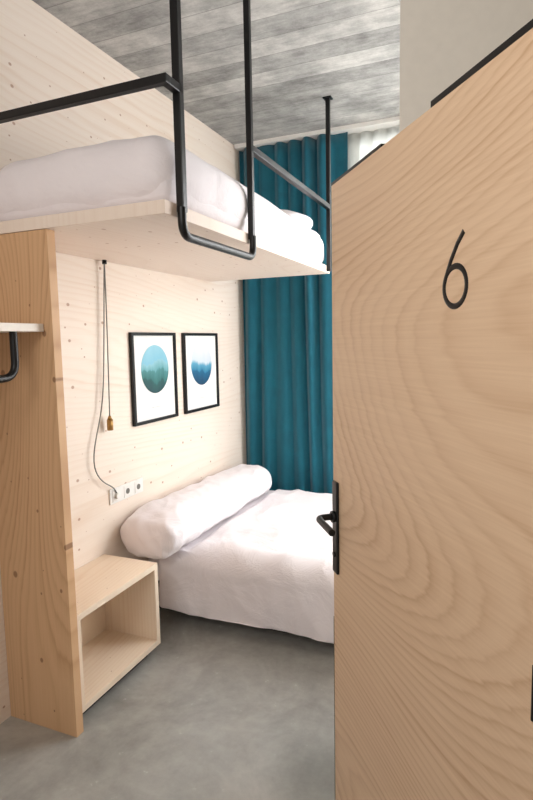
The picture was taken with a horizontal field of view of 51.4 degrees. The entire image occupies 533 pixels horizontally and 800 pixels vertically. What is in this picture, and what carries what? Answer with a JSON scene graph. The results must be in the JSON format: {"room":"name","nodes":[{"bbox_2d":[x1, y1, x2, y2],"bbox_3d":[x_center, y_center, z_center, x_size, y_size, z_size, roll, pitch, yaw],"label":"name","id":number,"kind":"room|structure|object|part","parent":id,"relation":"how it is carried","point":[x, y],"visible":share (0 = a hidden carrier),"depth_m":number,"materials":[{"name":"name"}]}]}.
{"room":"dormitory","nodes":[
{"label":"dormitory","id":0,"kind":"room"},
{"bbox_2d":[0,0,246,723],"bbox_3d":[-1.298,-0.140,2.006,0.100,3.104,5.900,1,7,23],"label":"wall","id":1,"kind":"structure","parent":0,"point":[42,59],"depth_m":2.96,"materials":[{"name":"beige wood"}]},
{"bbox_2d":[109,477,142,504],"bbox_3d":[-0.785,0.511,3.120,0.014,0.085,0.300,1,7,23],"label":"wall socket","id":2,"kind":"object","parent":1,"relation":"attached to","point":[134,487],"visible":1,"depth_m":3.11,"materials":[{"name":"white plastic"}]},
{"bbox_2d":[128,332,178,426],"bbox_3d":[-0.671,-0.138,3.341,0.021,0.534,0.460,1,7,23],"label":"picture frame","id":3,"kind":"object","parent":1,"relation":"attached to","point":[153,358],"visible":1,"depth_m":3.32,"materials":[{"name":"white paper"}]},
{"bbox_2d":[141,345,168,392],"bbox_3d":[-0.670,-0.186,3.341,0.001,0.290,0.290,1,7,23],"label":"print","id":4,"kind":"object","parent":3,"relation":"attached to","point":[154,365],"depth_m":3.34},
{"bbox_2d":[181,333,219,413],"bbox_3d":[-0.452,-0.197,3.858,0.021,0.534,0.470,1,7,23],"label":"picture frame","id":5,"kind":"object","parent":1,"relation":"attached to","point":[200,366],"visible":1,"depth_m":3.84,"materials":[{"name":"white paper"}]},
{"bbox_2d":[191,343,211,384],"bbox_3d":[-0.452,-0.251,3.857,0.001,0.290,0.290,1,7,23],"label":"print","id":6,"kind":"object","parent":5,"relation":"attached to","point":[201,363],"depth_m":3.85},
{"bbox_2d":[0,608,334,799],"bbox_3d":[0.312,1.493,1.513,3.526,0.100,5.900,1,7,23],"label":"floor","id":7,"kind":"structure","parent":0,"point":[218,710],"depth_m":2.30,"materials":[{"name":"concrete"}]},
{"bbox_2d":[0,229,83,736],"bbox_3d":[-0.956,0.368,2.250,0.364,2.030,0.040,1,7,23],"label":"end panel","id":8,"kind":"object","parent":7,"relation":"on","point":[37,560],"visible":1,"depth_m":2.22,"materials":[{"name":"beige wood"}]},
{"bbox_2d":[0,323,43,382],"bbox_3d":[-1.125,-0.153,1.865,0.325,0.211,0.678,1,7,23],"label":"wall shelf","id":9,"kind":"object","parent":8,"relation":"attached to","point":[12,329],"visible":1,"depth_m":1.99,"materials":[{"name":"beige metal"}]},
{"bbox_3d":[-1.009,-0.132,1.776,0.028,0.184,0.528,1,7,23],"label":"hanging rail","id":10,"kind":"part","parent":9,"relation":"part of","materials":[{"name":"black metal"}]},
{"bbox_2d":[0,0,332,281],"bbox_3d":[-0.362,-1.230,2.848,0.921,1.150,1.956,1,7,23],"label":"bunk bed","id":11,"kind":"object","parent":8,"relation":"on","point":[146,202],"visible":1,"depth_m":2.12,"materials":[{"name":"white fabric"}]},
{"bbox_3d":[-0.739,-1.056,1.975,0.910,0.029,0.029,1,7,23],"label":"rail","id":12,"kind":"part","parent":11,"relation":"part of","materials":[{"name":"black metal"}]},
{"bbox_2d":[93,260,120,498],"bbox_3d":[-0.846,-0.084,2.876,0.041,1.272,0.202,1,7,23],"label":"pendant lamp","id":13,"kind":"object","parent":11,"relation":"hanging from","point":[109,420],"visible":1,"depth_m":2.88,"materials":[{"name":"grey fabric"}]},
{"bbox_3d":[-0.365,-0.855,2.911,0.846,0.141,1.870,1,7,23],"label":"mattress","id":14,"kind":"part","parent":11,"relation":"part of","materials":[{"name":"white fabric"}]},
{"bbox_2d":[0,135,323,256],"bbox_3d":[-0.368,-0.916,2.899,0.885,0.284,1.910,1,7,23],"label":"duvet","id":15,"kind":"object","parent":11,"relation":"on","point":[146,168],"depth_m":2.07,"materials":[{"name":"white fabric"}]},
{"bbox_3d":[-0.303,-1.175,1.869,0.029,1.054,0.029,1,7,23],"label":"post","id":16,"kind":"part","parent":11,"relation":"part of","materials":[{"name":"black metal"}]},
{"bbox_3d":[-0.075,-1.237,2.408,0.026,1.054,0.026,1,7,23],"label":"post","id":17,"kind":"part","parent":11,"relation":"part of","materials":[{"name":"black metal"}]},
{"bbox_3d":[0.161,-1.165,2.976,0.029,0.029,1.210,1,7,23],"label":"rail","id":18,"kind":"part","parent":11,"relation":"part of","materials":[{"name":"black metal"}]},
{"bbox_2d":[280,209,312,228],"bbox_3d":[-0.065,-1.107,3.523,0.706,0.130,0.412,1,7,23],"label":"pillow","id":19,"kind":"object","parent":11,"relation":"on","point":[307,221],"depth_m":3.31,"materials":[{"name":"white fabric"}]},
{"bbox_3d":[0.393,-1.359,3.517,0.026,1.064,0.026,1,7,23],"label":"post","id":20,"kind":"part","parent":11,"relation":"part of","materials":[{"name":"black metal"}]},
{"bbox_2d":[74,554,160,713],"bbox_3d":[-0.822,1.099,2.643,0.336,0.487,0.595,1,7,23],"label":"nightstand","id":21,"kind":"object","parent":7,"relation":"on","point":[118,618],"visible":0.47,"depth_m":2.78,"materials":[{"name":"beige wood"}]},
{"bbox_2d":[149,489,333,643],"bbox_3d":[0.476,0.985,3.450,2.046,0.494,1.431,1,7,23],"label":"bed","id":22,"kind":"object","parent":7,"relation":"on","point":[268,565],"visible":0.45,"depth_m":3.02,"materials":[{"name":"white fabric"}]},
{"bbox_3d":[0.463,0.928,3.480,1.996,0.200,1.320,1,7,23],"label":"mattress","id":23,"kind":"part","parent":22,"relation":"part of","materials":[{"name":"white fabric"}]},
{"bbox_2d":[120,464,271,558],"bbox_3d":[-0.382,0.656,3.624,0.358,0.262,1.455,1,7,23],"label":"pillow","id":24,"kind":"object","parent":22,"relation":"on","point":[159,528],"visible":1,"depth_m":3.20,"materials":[{"name":"white fabric"}]},
{"bbox_2d":[32,0,399,144],"bbox_3d":[0.366,-1.734,1.448,3.526,0.120,5.300,1,7,23],"label":"ceiling","id":25,"kind":"structure","parent":0,"point":[304,52],"depth_m":2.90,"materials":[{"name":"concrete"}]},
{"bbox_2d":[234,116,399,150],"bbox_3d":[1.282,-1.914,3.671,3.266,0.028,0.120,1,7,23],"label":"rail","id":26,"kind":"object","parent":25,"relation":"attached to","point":[386,123],"visible":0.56,"depth_m":3.95,"materials":[{"name":"white plastic"}]},
{"bbox_2d":[239,132,347,493],"bbox_3d":[0.210,-0.406,4.280,0.880,3.054,0.108,1,7,23],"label":"curtain","id":27,"kind":"object","parent":26,"relation":"hanging from","point":[288,362],"visible":0.57,"depth_m":4.27,"materials":[{"name":"fabric"}]},
{"bbox_2d":[348,126,399,168],"bbox_3d":[1.691,-0.375,3.721,2.373,3.054,0.043,1,7,23],"label":"sheer curtain","id":28,"kind":"object","parent":26,"relation":"hanging from","point":[360,145],"visible":0.02,"depth_m":3.96,"materials":[{"name":"white fabric"}]},
{"bbox_2d":[400,0,532,131],"bbox_3d":[1.328,-0.169,1.799,1.752,3.104,0.140,1,7,23],"label":"wall partition","id":29,"kind":"structure","parent":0,"point":[441,41],"depth_m":1.91,"materials":[{"name":"white paint"}]},
{"bbox_3d":[1.021,-0.024,0.493,1.300,3.104,0.120,1,7,23],"label":"wall","id":30,"kind":"structure","parent":0,"visible":0},
{"bbox_2d":[331,28,532,799],"bbox_3d":[0.333,0.427,1.304,0.051,2.038,0.906,-3,6,-13],"label":"leaf","id":31,"kind":"object","parent":30,"relation":"attached to","point":[433,401],"depth_m":1.12,"materials":[{"name":"brown wood"}]},
{"bbox_2d":[334,657,334,743],"bbox_3d":[0.243,1.044,1.815,0.042,0.708,0.004,-3,6,-14],"label":"seal","id":32,"kind":"object","parent":31,"relation":"attached to","point":[334,657],"visible":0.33,"depth_m":1.80,"materials":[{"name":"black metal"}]},
{"bbox_2d":[332,480,338,574],"bbox_3d":[0.213,0.393,1.706,0.009,0.290,0.040,-3,6,-13],"label":"lock plate","id":33,"kind":"object","parent":31,"relation":"attached to","point":[335,485],"visible":1,"depth_m":1.70,"materials":[{"name":"black metal"}]},
{"bbox_2d":[316,514,334,535],"bbox_3d":[0.191,0.368,1.640,0.063,0.025,0.133,-3,6,-13],"label":"lever","id":34,"kind":"object","parent":33,"relation":"attached to","point":[321,520],"visible":0.91,"depth_m":1.64,"materials":[{"name":"black metal"}]},
{"bbox_2d":[330,511,335,522],"bbox_3d":[0.204,0.358,1.701,0.009,0.036,0.036,-3,6,-14],"label":"rose","id":35,"kind":"object","parent":33,"relation":"attached to","point":[333,513],"depth_m":1.69,"materials":[{"name":"black metal"}]},
{"bbox_2d":[331,144,383,185],"bbox_3d":[0.250,-0.618,1.473,0.042,0.008,0.335,-3,6,-13],"label":"seal","id":36,"kind":"object","parent":31,"relation":"on","point":[379,145],"visible":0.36,"depth_m":1.43,"materials":[{"name":"black rubber"}]},
{"bbox_2d":[442,229,467,308],"bbox_3d":[0.351,-0.241,1.032,0.004,0.143,0.086,-3,6,-13],"label":"number six","id":37,"kind":"object","parent":31,"relation":"attached to","point":[450,267],"visible":1,"depth_m":1.03,"materials":[{"name":"black metal"}]},
{"bbox_2d":[431,19,532,106],"bbox_3d":[0.384,-0.565,0.926,0.042,0.012,0.345,-3,6,-13],"label":"seal","id":38,"kind":"object","parent":31,"relation":"attached to","point":[529,25],"visible":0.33,"depth_m":0.92,"materials":[{"name":"black rubber"}]},
{"bbox_3d":[0.419,0.458,0.865,0.010,0.090,0.010,-3,6,-14],"label":"low hinge","id":39,"kind":"part","parent":31,"relation":"part of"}
]}

